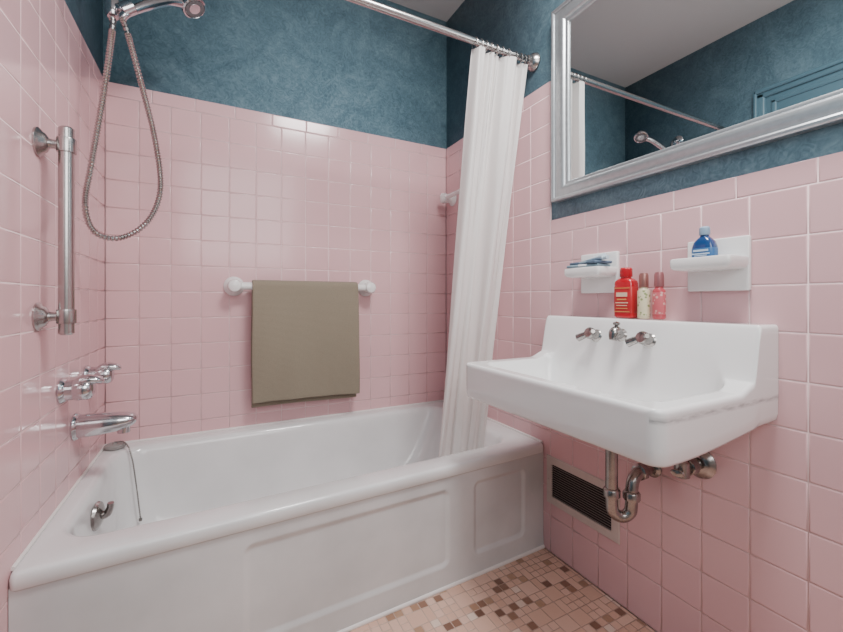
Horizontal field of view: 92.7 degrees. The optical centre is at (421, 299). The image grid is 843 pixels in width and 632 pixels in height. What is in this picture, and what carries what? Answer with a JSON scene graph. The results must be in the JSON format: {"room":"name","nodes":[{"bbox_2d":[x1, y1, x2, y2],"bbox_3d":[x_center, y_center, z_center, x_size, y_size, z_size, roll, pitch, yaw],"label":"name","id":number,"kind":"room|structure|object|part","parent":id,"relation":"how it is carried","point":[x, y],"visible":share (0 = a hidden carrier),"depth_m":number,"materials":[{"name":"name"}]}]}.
{"room":"bathroom","nodes":[
{"label":"bathroom","id":0,"kind":"room"},
{"bbox_2d":[0,0,104,631],"bbox_3d":[-0.644,-0.295,0.300,0.120,2.530,2.762,0,0,-27],"label":"wall","id":1,"kind":"structure","parent":0,"point":[51,51],"depth_m":0.97,"materials":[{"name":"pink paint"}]},
{"bbox_2d":[31,125,76,334],"bbox_3d":[-0.881,-0.168,0.973,0.074,0.506,0.069,0,0,-27],"label":"grab bar","id":2,"kind":"object","parent":1,"relation":"attached to","point":[65,144],"visible":1,"depth_m":0.97,"materials":[{"name":"silver metal"}]},
{"bbox_2d":[56,362,137,440],"bbox_3d":[-0.973,0.315,1.241,0.156,0.213,0.310,0,0,-27],"label":"faucet","id":3,"kind":"object","parent":1,"relation":"attached to","point":[83,387],"visible":1,"depth_m":1.20,"materials":[{"name":"silver metal"}]},
{"bbox_3d":[-0.945,0.245,1.120,0.096,0.075,0.070,0,0,-27],"label":"handle","id":4,"kind":"part","parent":3,"relation":"part of","materials":[{"name":"silver metal"}]},
{"bbox_3d":[-1.054,0.245,1.334,0.096,0.075,0.070,0,0,-27],"label":"handle","id":5,"kind":"part","parent":3,"relation":"part of","materials":[{"name":"silver metal"}]},
{"bbox_3d":[-0.973,0.380,1.241,0.156,0.082,0.082,0,0,-27],"label":"spout","id":6,"kind":"part","parent":3,"relation":"part of","materials":[{"name":"silver metal"}]},
{"bbox_2d":[81,0,205,241],"bbox_3d":[-0.887,-0.620,1.290,0.357,0.888,0.138,0,0,-36],"label":"shower","id":7,"kind":"object","parent":1,"relation":"attached to","point":[115,10],"visible":1,"depth_m":1.22,"materials":[{"name":"silver metal"}]},
{"bbox_3d":[-0.787,-1.010,1.395,0.056,0.034,0.060,0,0,-27],"label":"nozzle plate","id":8,"kind":"part","parent":7,"relation":"part of","materials":[{"name":"grey metal"}]},
{"bbox_2d":[346,0,540,71],"bbox_3d":[-0.225,-0.965,1.282,1.540,0.072,0.072,0,0,-27],"label":"shower curtain rod","id":9,"kind":"object","parent":1,"relation":"attached to","point":[535,57],"visible":0.88,"depth_m":1.43,"materials":[{"name":"silver metal"}]},
{"bbox_2d":[439,37,529,456],"bbox_3d":[0.243,-0.177,1.585,0.348,1.605,0.163,0,0,-27],"label":"shower curtain","id":10,"kind":"object","parent":9,"relation":"hanging from","point":[496,85],"visible":0.94,"depth_m":1.57,"materials":[{"name":"white fabric"}]},
{"bbox_2d":[103,0,446,443],"bbox_3d":[-0.568,-0.295,1.950,1.764,2.530,0.120,0,0,-27],"label":"wall","id":11,"kind":"structure","parent":0,"point":[299,140],"depth_m":1.81,"materials":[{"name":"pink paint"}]},
{"bbox_2d":[11,400,542,570],"bbox_3d":[-0.357,0.558,1.540,1.529,0.009,0.806,0,0,-27],"label":"trim","id":12,"kind":"structure","parent":11,"relation":"attached to","point":[56,510],"depth_m":1.61,"materials":[{"name":"white"}]},
{"bbox_2d":[223,277,375,295],"bbox_3d":[-0.530,-0.060,1.851,0.686,0.084,0.091,0,0,-27],"label":"towel bar","id":13,"kind":"object","parent":11,"relation":"attached to","point":[233,286],"visible":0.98,"depth_m":1.73,"materials":[{"name":"white ceramic"}]},
{"bbox_2d":[251,280,359,407],"bbox_3d":[-0.518,0.193,1.833,0.476,0.560,0.080,0,0,-27],"label":"towel","id":14,"kind":"object","parent":13,"relation":"hanging from","point":[305,334],"visible":1,"depth_m":1.80,"materials":[{"name":"fabric"}]},
{"bbox_2d":[388,0,463,21],"bbox_3d":[0.061,-1.610,0.725,1.764,0.100,2.874,0,0,-27],"label":"ceiling","id":15,"kind":"structure","parent":0,"point":[443,10],"depth_m":2.14,"materials":[{"name":"grey paint"}]},
{"bbox_2d":[350,548,655,631],"bbox_3d":[0.061,1.020,0.725,1.764,0.100,2.874,0,0,-27],"label":"floor","id":16,"kind":"structure","parent":0,"point":[537,591],"depth_m":1.27,"materials":[{"name":"tile"}]},
{"bbox_2d":[8,401,543,631],"bbox_3d":[-0.352,0.764,1.529,1.522,0.412,0.824,0,0,-27],"label":"bathtub","id":17,"kind":"object","parent":16,"relation":"on","point":[335,523],"visible":0.94,"depth_m":1.23,"materials":[{"name":"white ceramic"}]},
{"bbox_3d":[-0.944,0.638,1.195,0.052,0.082,0.081,0,0,-27],"label":"overflow plate","id":18,"kind":"part","parent":17,"relation":"part of","materials":[{"name":"silver metal"}]},
{"bbox_2d":[104,441,141,521],"bbox_3d":[-1.104,0.669,1.510,0.173,0.281,0.069,0,0,8],"label":"stopper","id":19,"kind":"object","parent":17,"relation":"on","point":[116,445],"visible":1,"depth_m":1.49,"materials":[{"name":"silver metal"}]},
{"bbox_2d":[337,544,544,631],"bbox_3d":[-0.183,0.966,1.200,1.524,0.018,0.018,0,0,-30],"label":"trim","id":20,"kind":"structure","parent":17,"relation":"attached to","point":[421,598],"depth_m":1.33,"materials":[{"name":"white"}]},
{"bbox_2d":[446,0,842,631],"bbox_3d":[0.818,-0.295,1.051,0.120,2.530,2.762,0,0,-27],"label":"wall","id":21,"kind":"structure","parent":0,"point":[756,545],"depth_m":1.05,"materials":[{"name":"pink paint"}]},
{"bbox_2d":[440,189,459,205],"bbox_3d":[0.237,-0.545,1.966,0.077,0.074,0.514,0,0,-27],"label":"towel bar","id":22,"kind":"object","parent":21,"relation":"attached to","point":[450,198],"visible":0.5,"depth_m":2.13,"materials":[{"name":"white ceramic"}]},
{"bbox_2d":[547,454,619,544],"bbox_3d":[0.557,0.689,1.420,0.008,0.182,0.316,0,0,-27],"label":"air vent","id":23,"kind":"object","parent":21,"relation":"in","point":[577,492],"visible":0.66,"depth_m":1.41,"materials":[{"name":"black metal"}]},
{"bbox_2d":[564,251,619,292],"bbox_3d":[0.556,-0.089,1.322,0.098,0.133,0.143,0,0,-27],"label":"soap shelf","id":24,"kind":"object","parent":21,"relation":"attached to","point":[594,279],"visible":0.95,"depth_m":1.30,"materials":[{"name":"white ceramic"}]},
{"bbox_2d":[567,263,610,267],"bbox_3d":[0.547,-0.111,1.321,0.073,0.009,0.116,0,0,-34],"label":"packet","id":25,"kind":"object","parent":24,"relation":"on","point":[594,264],"visible":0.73,"depth_m":1.29,"materials":[{"name":"white"}]},
{"bbox_2d":[570,260,611,264],"bbox_3d":[0.553,-0.121,1.317,0.073,0.009,0.116,0,0,-21],"label":"packet","id":26,"kind":"object","parent":25,"relation":"on","point":[591,261],"visible":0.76,"depth_m":1.28,"materials":[{"name":"white plastic"}]},
{"bbox_2d":[584,253,608,260],"bbox_3d":[0.567,-0.136,1.297,0.042,0.020,0.117,0,0,-7],"label":"toothpaste tube","id":27,"kind":"object","parent":26,"relation":"on","point":[603,256],"visible":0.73,"depth_m":1.26,"materials":[{"name":"white plastic"}]},
{"bbox_2d":[564,266,616,277],"bbox_3d":[0.554,-0.090,1.321,0.092,0.032,0.141,0,0,-27],"label":"tray","id":28,"kind":"object","parent":24,"relation":"on","point":[593,271],"depth_m":1.28,"materials":[{"name":"white ceramic"}]},
{"bbox_3d":[0.594,-0.089,1.341,0.014,0.133,0.143,0,0,-27],"label":"plate","id":29,"kind":"part","parent":24,"relation":"part of","materials":[{"name":"white ceramic"}]},
{"bbox_2d":[466,315,777,467],"bbox_3d":[0.475,0.203,1.107,0.438,0.294,0.644,0,0,-27],"label":"sink","id":30,"kind":"object","parent":21,"relation":"attached to","point":[702,386],"visible":1,"depth_m":0.96,"materials":[{"name":"white ceramic"}]},
{"bbox_2d":[575,321,655,347],"bbox_3d":[0.565,0.099,1.178,0.065,0.073,0.240,0,0,-27],"label":"sink faucet","id":31,"kind":"object","parent":30,"relation":"in","point":[648,340],"visible":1,"depth_m":1.15,"materials":[{"name":"silver metal"}]},
{"bbox_3d":[0.526,0.110,1.255,0.065,0.051,0.068,0,0,-27],"label":"handle","id":32,"kind":"part","parent":31,"relation":"part of","materials":[{"name":"silver metal"}]},
{"bbox_3d":[0.571,0.094,1.170,0.061,0.063,0.045,0,0,-27],"label":"spout","id":33,"kind":"part","parent":31,"relation":"part of","materials":[{"name":"silver metal"}]},
{"bbox_3d":[0.604,0.110,1.102,0.065,0.051,0.068,0,0,-27],"label":"handle","id":34,"kind":"part","parent":31,"relation":"part of","materials":[{"name":"silver metal"}]},
{"bbox_2d":[614,267,637,317],"bbox_3d":[0.619,-0.023,1.218,0.042,0.153,0.063,0,0,-27],"label":"soap bottle","id":35,"kind":"object","parent":30,"relation":"on","point":[626,287],"visible":0.94,"depth_m":1.20,"materials":[{"name":"red plastic"}]},
{"bbox_2d":[603,449,661,522],"bbox_3d":[0.602,0.488,1.155,0.170,0.280,0.075,0,0,-27],"label":"trap","id":36,"kind":"object","parent":30,"relation":"attached to","point":[639,472],"visible":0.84,"depth_m":1.13,"materials":[{"name":"silver metal"}]},
{"bbox_2d":[637,273,649,318],"bbox_3d":[0.644,-0.013,1.165,0.031,0.133,0.035,0,0,-27],"label":"lotion bottle","id":37,"kind":"object","parent":30,"relation":"on","point":[643,294],"visible":1,"depth_m":1.15,"materials":[{"name":"beige plastic"}]},
{"bbox_2d":[652,272,665,318],"bbox_3d":[0.665,-0.013,1.125,0.031,0.133,0.035,0,0,-27],"label":"lotion bottle","id":38,"kind":"object","parent":30,"relation":"on","point":[658,293],"visible":1,"depth_m":1.11,"materials":[{"name":"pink plastic"}]},
{"bbox_2d":[670,452,716,478],"bbox_3d":[0.689,0.393,1.042,0.118,0.160,0.082,0,0,-27],"label":"valve","id":39,"kind":"object","parent":21,"relation":"attached to","point":[704,466],"visible":0.57,"depth_m":1.03,"materials":[{"name":"silver metal"}]},
{"bbox_3d":[0.650,0.437,1.017,0.026,0.019,0.031,0,0,-27],"label":"valve handle","id":40,"kind":"part","parent":39,"relation":"part of","materials":[{"name":"silver metal"}]},
{"bbox_2d":[551,0,842,202],"bbox_3d":[0.733,-0.724,1.064,0.035,0.716,1.022,0,0,-27],"label":"wall mirror","id":41,"kind":"object","parent":21,"relation":"attached to","point":[641,89],"visible":1,"depth_m":1.12,"materials":[{"name":"silver metal"}]},
{"bbox_2d":[670,235,751,290],"bbox_3d":[0.719,-0.089,1.007,0.098,0.133,0.142,0,0,-27],"label":"soap shelf","id":42,"kind":"object","parent":21,"relation":"attached to","point":[731,269],"visible":1,"depth_m":0.99,"materials":[{"name":"white ceramic"}]},
{"bbox_2d":[692,226,717,256],"bbox_3d":[0.713,-0.141,1.013,0.038,0.088,0.053,0,0,-27],"label":"mouthwash bottle","id":43,"kind":"object","parent":42,"relation":"on","point":[704,245],"visible":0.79,"depth_m":1.00,"materials":[{"name":"blue plastic"}]},
{"bbox_2d":[670,254,748,271],"bbox_3d":[0.716,-0.090,1.005,0.092,0.032,0.140,0,0,-27],"label":"tray","id":44,"kind":"object","parent":42,"relation":"on","point":[720,262],"depth_m":0.97,"materials":[{"name":"white ceramic"}]}
]}

